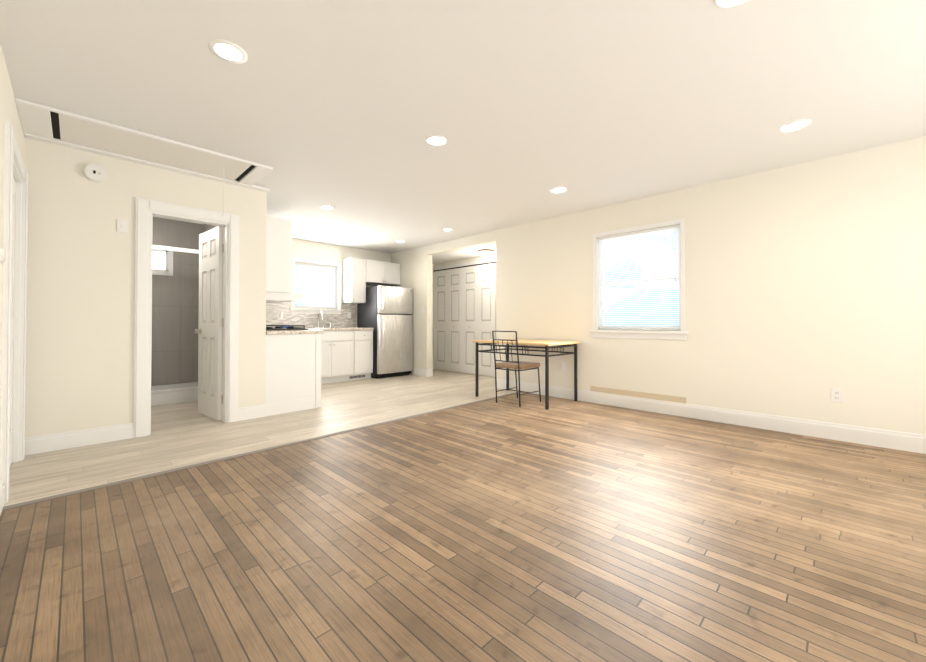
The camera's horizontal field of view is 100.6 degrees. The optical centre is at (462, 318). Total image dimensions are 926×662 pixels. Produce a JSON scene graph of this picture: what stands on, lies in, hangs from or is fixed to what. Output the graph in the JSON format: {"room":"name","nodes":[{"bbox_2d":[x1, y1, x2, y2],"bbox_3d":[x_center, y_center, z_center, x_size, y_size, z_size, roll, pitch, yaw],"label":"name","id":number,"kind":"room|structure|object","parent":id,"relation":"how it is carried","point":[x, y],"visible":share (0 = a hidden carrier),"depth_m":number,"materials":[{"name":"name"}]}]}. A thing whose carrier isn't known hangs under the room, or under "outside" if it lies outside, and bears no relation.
{"room":"living room","nodes":[
{"label":"living room","id":0,"kind":"room"},
{"bbox_2d":[0,44,24,473],"bbox_3d":[-1.990,-0.202,1.479,8.630,2.430,0.140,-1,-1,45],"label":"wall","id":1,"kind":"structure","parent":0,"point":[8,110],"depth_m":2.10,"materials":[{"name":"beige paint"}]},
{"bbox_2d":[0,481,4,514],"bbox_3d":[-0.745,0.935,0.343,5.000,0.130,0.016,-1,-1,45],"label":"baseboard","id":2,"kind":"structure","parent":1,"relation":"attached to","point":[2,488],"depth_m":2.05,"materials":[{"name":"white wood"}]},
{"bbox_2d":[0,246,5,262],"bbox_3d":[-2.264,-0.313,1.878,0.116,0.116,0.038,-1,-1,45],"label":"thermostat","id":3,"kind":"object","parent":1,"relation":"attached to","point":[2,254],"visible":1,"depth_m":1.87,"materials":[{"name":"white plastic"}]},
{"bbox_2d":[10,177,15,464],"bbox_3d":[-2.923,0.016,2.460,0.820,2.000,0.068,-1,-1,45],"label":"hall door","id":4,"kind":"structure","parent":1,"relation":"in","point":[12,316],"depth_m":2.69,"materials":[{"name":"white wood"}]},
{"bbox_2d":[0,120,27,503],"bbox_3d":[-2.943,-0.036,2.441,1.040,2.120,0.166,-1,-1,45],"label":"door frame","id":5,"kind":"structure","parent":1,"relation":"attached to","point":[15,166],"depth_m":2.74,"materials":[{"name":"white wood"}]},
{"bbox_2d":[24,138,266,437],"bbox_3d":[-2.759,-0.179,3.551,0.120,2.430,1.720,-1,-1,45],"label":"wall","id":6,"kind":"structure","parent":0,"point":[80,312],"depth_m":3.18,"materials":[{"name":"beige paint"}]},
{"bbox_2d":[25,423,133,454],"bbox_3d":[-3.083,0.966,3.115,0.016,0.130,0.629,-1,-1,45],"label":"baseboard","id":7,"kind":"structure","parent":6,"relation":"attached to","point":[72,439],"depth_m":3.09,"materials":[{"name":"white wood"}]},
{"bbox_2d":[83,164,106,182],"bbox_3d":[-3.035,-1.203,3.174,0.034,0.144,0.144,-1,-1,45],"label":"smoke detector","id":8,"kind":"object","parent":6,"relation":"attached to","point":[95,173],"visible":1,"depth_m":3.16,"materials":[{"name":"white plastic"}]},
{"bbox_2d":[117,219,127,232],"bbox_3d":[-2.921,-0.797,3.296,0.017,0.115,0.072,-1,-1,45],"label":"light switch","id":9,"kind":"object","parent":6,"relation":"attached to","point":[122,225],"visible":1,"depth_m":3.30,"materials":[{"name":"white plastic"}]},
{"bbox_2d":[133,197,239,437],"bbox_3d":[-2.616,-0.010,3.675,0.146,2.095,0.810,-1,-1,45],"label":"door frame","id":10,"kind":"structure","parent":6,"relation":"attached to","point":[146,210],"depth_m":3.49,"materials":[{"name":"white wood"}]},
{"bbox_2d":[194,226,223,420],"bbox_3d":[-2.700,0.046,4.066,0.625,1.975,0.157,-1,-1,45],"label":"bathroom door","id":11,"kind":"structure","parent":6,"relation":"in","point":[210,324],"depth_m":4.05,"materials":[{"name":"white wood"}]},
{"bbox_2d":[238,404,265,420],"bbox_3d":[-2.198,0.976,4.008,0.016,0.130,0.265,-1,-1,45],"label":"baseboard","id":12,"kind":"structure","parent":6,"relation":"attached to","point":[251,412],"depth_m":4.00,"materials":[{"name":"white wood"}]},
{"bbox_2d":[152,245,198,253],"bbox_3d":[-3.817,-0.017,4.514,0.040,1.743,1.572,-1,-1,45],"label":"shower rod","id":13,"kind":"object","parent":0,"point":[174,249],"depth_m":4.76,"materials":[{"name":"white metal"}]},
{"bbox_2d":[4,369,515,506],"bbox_3d":[-1.655,1.106,5.400,3.563,0.100,6.200,-1,-1,45],"label":"floor","id":14,"kind":"structure","parent":0,"point":[184,434],"depth_m":3.53,"materials":[{"name":"beige laminate"}]},
{"bbox_2d":[151,382,197,406],"bbox_3d":[-4.064,0.954,4.748,0.757,0.190,1.572,-1,-1,45],"label":"shower base","id":15,"kind":"object","parent":14,"relation":"on","point":[173,394],"depth_m":4.77,"materials":[{"name":"white ceramic"}]},
{"bbox_2d":[266,328,329,415],"bbox_3d":[-2.431,0.595,4.896,1.590,0.912,0.660,-1,-1,45],"label":"kitchen cabinet","id":16,"kind":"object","parent":14,"relation":"on","point":[302,366],"depth_m":4.35,"materials":[{"name":"wood"}]},
{"bbox_2d":[266,325,307,329],"bbox_3d":[-2.356,0.107,4.807,0.760,0.059,0.515,-1,-1,45],"label":"cooktop","id":17,"kind":"object","parent":16,"relation":"in","point":[287,328],"visible":0.69,"depth_m":4.65,"materials":[{"name":"black metal"}]},
{"bbox_2d":[326,327,373,382],"bbox_3d":[-2.640,0.608,6.278,0.653,0.916,2.328,-1,-1,45],"label":"kitchen cabinet","id":18,"kind":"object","parent":14,"relation":"on","point":[351,349],"depth_m":6.58,"materials":[{"name":"wood"}]},
{"bbox_2d":[310,312,331,327],"bbox_3d":[-2.458,0.016,6.730,0.205,0.286,0.388,-1,-1,45],"label":"faucet","id":19,"kind":"object","parent":18,"relation":"on","point":[318,322],"visible":0.9,"depth_m":6.75,"materials":[{"name":"silver metal"}]},
{"bbox_2d":[357,285,412,378],"bbox_3d":[-1.462,0.243,7.323,0.824,1.670,0.760,-1,-1,45],"label":"fridge","id":20,"kind":"object","parent":14,"relation":"on","point":[385,312],"visible":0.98,"depth_m":7.04,"materials":[{"name":"silver metal"}]},
{"bbox_2d":[157,238,390,385],"bbox_3d":[-2.822,-0.145,6.669,0.140,2.430,6.060,-1,-1,45],"label":"wall","id":21,"kind":"structure","parent":0,"point":[304,249],"depth_m":7.01,"materials":[{"name":"beige paint"}]},
{"bbox_2d":[152,249,172,275],"bbox_3d":[-4.286,-0.796,5.228,0.240,0.500,0.620,-1,-1,45],"label":"bathroom window","id":22,"kind":"structure","parent":21,"relation":"in","point":[162,262],"depth_m":5.31,"materials":[{"name":"white glass"}]},
{"bbox_2d":[151,217,202,385],"bbox_3d":[-4.337,-0.237,5.033,0.011,2.279,1.598,-1,-1,45],"label":"wall tile","id":23,"kind":"structure","parent":21,"relation":"attached to","point":[175,320],"depth_m":5.37,"materials":[{"name":"grey tile"}]},
{"bbox_2d":[203,224,222,312],"bbox_3d":[-3.360,-0.236,5.182,1.110,2.279,0.011,-1,-1,45],"label":"wall tile","id":24,"kind":"structure","parent":21,"relation":"attached to","point":[206,227],"depth_m":5.32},
{"bbox_2d":[289,257,342,313],"bbox_3d":[-2.621,-0.563,6.841,0.190,0.950,0.960,-1,-1,45],"label":"window","id":25,"kind":"structure","parent":21,"relation":"in","point":[337,310],"depth_m":6.84,"materials":[{"name":"white wood"}]},
{"bbox_2d":[295,262,335,308],"bbox_3d":[-2.707,-0.577,6.927,0.286,1.100,1.100,-1,-1,45],"label":"window blind","id":26,"kind":"object","parent":25,"relation":"attached to","point":[315,284],"visible":0.62,"depth_m":6.93,"materials":[{"name":"white plastic"}]},
{"bbox_2d":[266,284,383,327],"bbox_3d":[-2.586,-0.263,6.800,0.012,0.844,3.134,-1,-1,45],"label":"tile backsplash","id":27,"kind":"structure","parent":21,"relation":"attached to","point":[341,320],"depth_m":6.69,"materials":[{"name":"grey tile"}]},
{"bbox_2d":[278,312,282,318],"bbox_3d":[-2.999,-0.053,6.337,0.050,0.115,0.072,-1,-1,45],"label":"outlet","id":28,"kind":"object","parent":27,"relation":"attached to","point":[280,315],"visible":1,"depth_m":6.33,"materials":[{"name":"white plastic"}]},
{"bbox_2d":[342,257,400,302],"bbox_3d":[-1.736,-0.697,7.398,0.379,0.810,1.075,-1,-1,45],"label":"upper cabinet","id":29,"kind":"object","parent":21,"relation":"attached to","point":[358,274],"visible":0.96,"depth_m":7.10,"materials":[{"name":"white wood"}]},
{"bbox_2d":[432,264,433,368],"bbox_3d":[-0.925,-0.049,8.069,0.120,2.270,0.720,-1,-1,45],"label":"wall","id":30,"kind":"structure","parent":0,"point":[432,264],"depth_m":8.27,"materials":[{"name":"beige paint"}]},
{"bbox_2d":[0,392,925,661],"bbox_3d":[0.994,1.069,2.027,5.183,0.100,5.140,-1,-1,45],"label":"floor","id":31,"kind":"structure","parent":0,"point":[508,528],"depth_m":1.68,"materials":[{"name":"brown wood"}]},
{"bbox_2d":[2,392,521,510],"bbox_3d":[-0.803,1.036,3.809,0.160,0.005,4.860,-1,-1,45],"label":"transition strip","id":32,"kind":"object","parent":31,"relation":"on","point":[134,479],"depth_m":2.71,"materials":[{"name":"white wood"}]},
{"bbox_2d":[492,331,540,406],"bbox_3d":[0.676,0.600,4.827,0.400,0.903,0.528,-1,-1,45],"label":"chair","id":33,"kind":"object","parent":31,"relation":"on","point":[518,365],"visible":1,"depth_m":4.73,"materials":[{"name":"black metal"}]},
{"bbox_2d":[472,339,580,409],"bbox_3d":[0.816,0.672,5.067,1.200,0.762,0.760,-1,-1,45],"label":"table","id":34,"kind":"object","parent":31,"relation":"on","point":[545,343],"visible":0.9,"depth_m":4.90,"materials":[{"name":"black metal"}]},
{"bbox_2d":[0,0,925,253],"bbox_3d":[0.144,-1.453,3.645,8.630,0.120,6.200,-1,-1,45],"label":"ceiling","id":35,"kind":"structure","parent":0,"point":[344,108],"depth_m":2.38,"materials":[{"name":"white paint"}]},
{"bbox_2d":[15,97,272,215],"bbox_3d":[-2.474,-1.173,3.280,0.679,0.447,1.718,-1,-1,45],"label":"attic hatch","id":36,"kind":"object","parent":35,"relation":"attached to","point":[45,123],"visible":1,"depth_m":3.07,"materials":[{"name":"white wood"}]},
{"bbox_2d":[208,39,246,63],"bbox_3d":[-1.239,-1.408,2.030,0.176,0.006,0.176,-1,-1,45],"label":"recessed light","id":37,"kind":"object","parent":35,"relation":"in","point":[228,51],"visible":1,"depth_m":2.02,"materials":[{"name":"white plastic"}]},
{"bbox_2d":[320,205,334,209],"bbox_3d":[-1.675,-1.378,4.757,0.176,0.006,0.176,-1,-1,45],"label":"recessed light","id":38,"kind":"object","parent":35,"relation":"in","point":[327,207],"visible":1,"depth_m":4.75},
{"bbox_2d":[424,135,445,145],"bbox_3d":[-0.218,-1.397,3.017,0.176,0.006,0.176,-1,-1,45],"label":"recessed light","id":39,"kind":"object","parent":35,"relation":"in","point":[434,140],"visible":1,"depth_m":3.01,"materials":[{"name":"white plastic"}]},
{"bbox_2d":[550,187,565,192],"bbox_3d":[1.022,-1.384,4.139,0.176,0.006,0.176,-1,-1,45],"label":"recessed light","id":40,"kind":"object","parent":35,"relation":"in","point":[558,190],"visible":1,"depth_m":4.14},
{"bbox_2d":[715,0,747,7],"bbox_3d":[1.188,-1.412,1.651,0.176,0.006,0.176,-1,-1,45],"label":"recessed light","id":41,"kind":"object","parent":35,"relation":"in","point":[726,3],"visible":1,"depth_m":1.71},
{"bbox_2d":[780,119,811,131],"bbox_3d":[2.413,-1.399,2.788,0.176,0.006,0.176,-1,-1,45],"label":"recessed light","id":42,"kind":"object","parent":35,"relation":"in","point":[796,125],"visible":1,"depth_m":2.78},
{"bbox_2d":[432,243,495,263],"bbox_3d":[0.093,-1.273,7.207,2.840,0.159,0.910,-1,-1,45],"label":"ceiling","id":43,"kind":"structure","parent":0,"point":[468,253],"depth_m":7.25,"materials":[{"name":"white paint"}]},
{"bbox_2d":[477,249,493,255],"bbox_3d":[0.395,-1.155,6.772,0.310,0.086,0.310,-1,-1,45],"label":"light","id":44,"kind":"object","parent":43,"relation":"attached to","point":[485,252],"visible":1,"depth_m":6.67,"materials":[{"name":"white glass"}]},
{"bbox_2d":[434,254,495,376],"bbox_3d":[0.311,-0.056,7.477,3.170,2.270,0.140,-1,-1,45],"label":"wall","id":45,"kind":"structure","parent":0,"point":[465,260],"depth_m":7.65,"materials":[{"name":"beige paint"}]},
{"bbox_2d":[434,270,447,370],"bbox_3d":[-0.453,0.029,8.105,0.418,2.090,0.034,-1,-1,45],"label":"closet door","id":46,"kind":"structure","parent":45,"relation":"in","point":[440,320],"depth_m":8.09,"materials":[{"name":"white wood"}]},
{"bbox_2d":[448,268,461,372],"bbox_3d":[-0.166,0.026,7.798,0.418,2.090,0.066,-1,-1,45],"label":"closet door","id":47,"kind":"structure","parent":45,"relation":"in","point":[454,320],"depth_m":7.79,"materials":[{"name":"white wood"}]},
{"bbox_2d":[433,258,495,271],"bbox_3d":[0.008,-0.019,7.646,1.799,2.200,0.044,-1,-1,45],"label":"track rail","id":48,"kind":"object","parent":45,"relation":"attached to","point":[469,264],"visible":0.67,"depth_m":7.59,"materials":[{"name":"white metal"}]},
{"bbox_2d":[462,265,477,373],"bbox_3d":[0.133,0.022,7.502,0.418,2.090,0.066,-1,-1,45],"label":"closet door","id":49,"kind":"structure","parent":45,"relation":"in","point":[469,304],"depth_m":7.51,"materials":[{"name":"white wood"}]},
{"bbox_2d":[478,263,495,376],"bbox_3d":[0.443,0.019,7.217,0.418,2.090,0.034,-1,-1,45],"label":"closet door","id":50,"kind":"structure","parent":45,"relation":"in","point":[486,303],"depth_m":7.20,"materials":[{"name":"white wood"}]},
{"bbox_2d":[391,136,925,434],"bbox_3d":[1.531,-0.163,5.029,8.630,2.430,0.140,-1,-1,45],"label":"wall","id":51,"kind":"structure","parent":0,"point":[805,287],"depth_m":3.63,"materials":[{"name":"beige paint"}]},
{"bbox_2d":[414,368,427,376],"bbox_3d":[-0.802,1.006,7.219,0.376,0.140,0.016,-1,-1,45],"label":"baseboard","id":52,"kind":"structure","parent":51,"relation":"attached to","point":[417,371],"depth_m":7.20,"materials":[{"name":"white wood"}]},
{"bbox_2d":[561,362,565,370],"bbox_3d":[1.325,0.633,5.090,0.072,0.115,0.050,-1,-1,45],"label":"plug","id":53,"kind":"object","parent":51,"relation":"attached to","point":[563,366],"visible":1,"depth_m":5.08,"materials":[{"name":"white plastic"}]},
{"bbox_2d":[590,386,685,403],"bbox_3d":[1.988,0.874,4.464,1.080,0.065,0.002,-1,-1,45],"label":"trim","id":54,"kind":"structure","parent":51,"relation":"attached to","point":[677,399],"depth_m":4.41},
{"bbox_2d":[589,218,688,339],"bbox_3d":[2.037,-0.419,4.499,1.100,1.300,0.185,-1,-1,45],"label":"window","id":55,"kind":"structure","parent":51,"relation":"in","point":[597,332],"depth_m":4.43,"materials":[{"name":"white wood"}]},
{"bbox_2d":[598,225,679,330],"bbox_3d":[2.121,-0.448,4.584,1.260,1.470,0.286,-1,-1,45],"label":"window blind","id":56,"kind":"object","parent":55,"relation":"attached to","point":[639,281],"visible":0.6,"depth_m":4.55,"materials":[{"name":"white plastic"}]},
{"bbox_2d":[497,379,925,453],"bbox_3d":[2.473,0.971,3.972,5.540,0.140,0.016,-1,-1,45],"label":"baseboard","id":57,"kind":"structure","parent":51,"relation":"attached to","point":[904,441],"depth_m":3.67,"materials":[{"name":"white wood"}]},
{"bbox_2d":[831,388,842,402],"bbox_3d":[3.186,0.653,3.274,0.072,0.115,0.010,-1,-1,45],"label":"electrical outlet","id":58,"kind":"object","parent":51,"relation":"attached to","point":[836,395],"visible":1,"depth_m":3.27,"materials":[{"name":"white plastic"}]},
{"bbox_3d":[-2.987,-0.164,4.904,2.110,2.430,0.120,-1,-1,45],"label":"wall","id":59,"kind":"structure","parent":0,"visible":0},
{"bbox_2d":[266,216,291,292],"bbox_3d":[-2.299,-0.728,4.560,0.479,0.850,0.349,-1,-1,45],"label":"upper cabinet","id":60,"kind":"object","parent":59,"relation":"attached to","point":[279,255],"visible":0.38,"depth_m":4.40,"materials":[{"name":"white wood"}]},
{"bbox_2d":[266,292,304,302],"bbox_3d":[-2.370,-0.254,4.753,0.780,0.090,0.507,-1,-1,45],"label":"range hood","id":61,"kind":"object","parent":60,"relation":"attached to","point":[273,297],"visible":0.61,"depth_m":4.50,"materials":[{"name":"white metal"}]}
]}

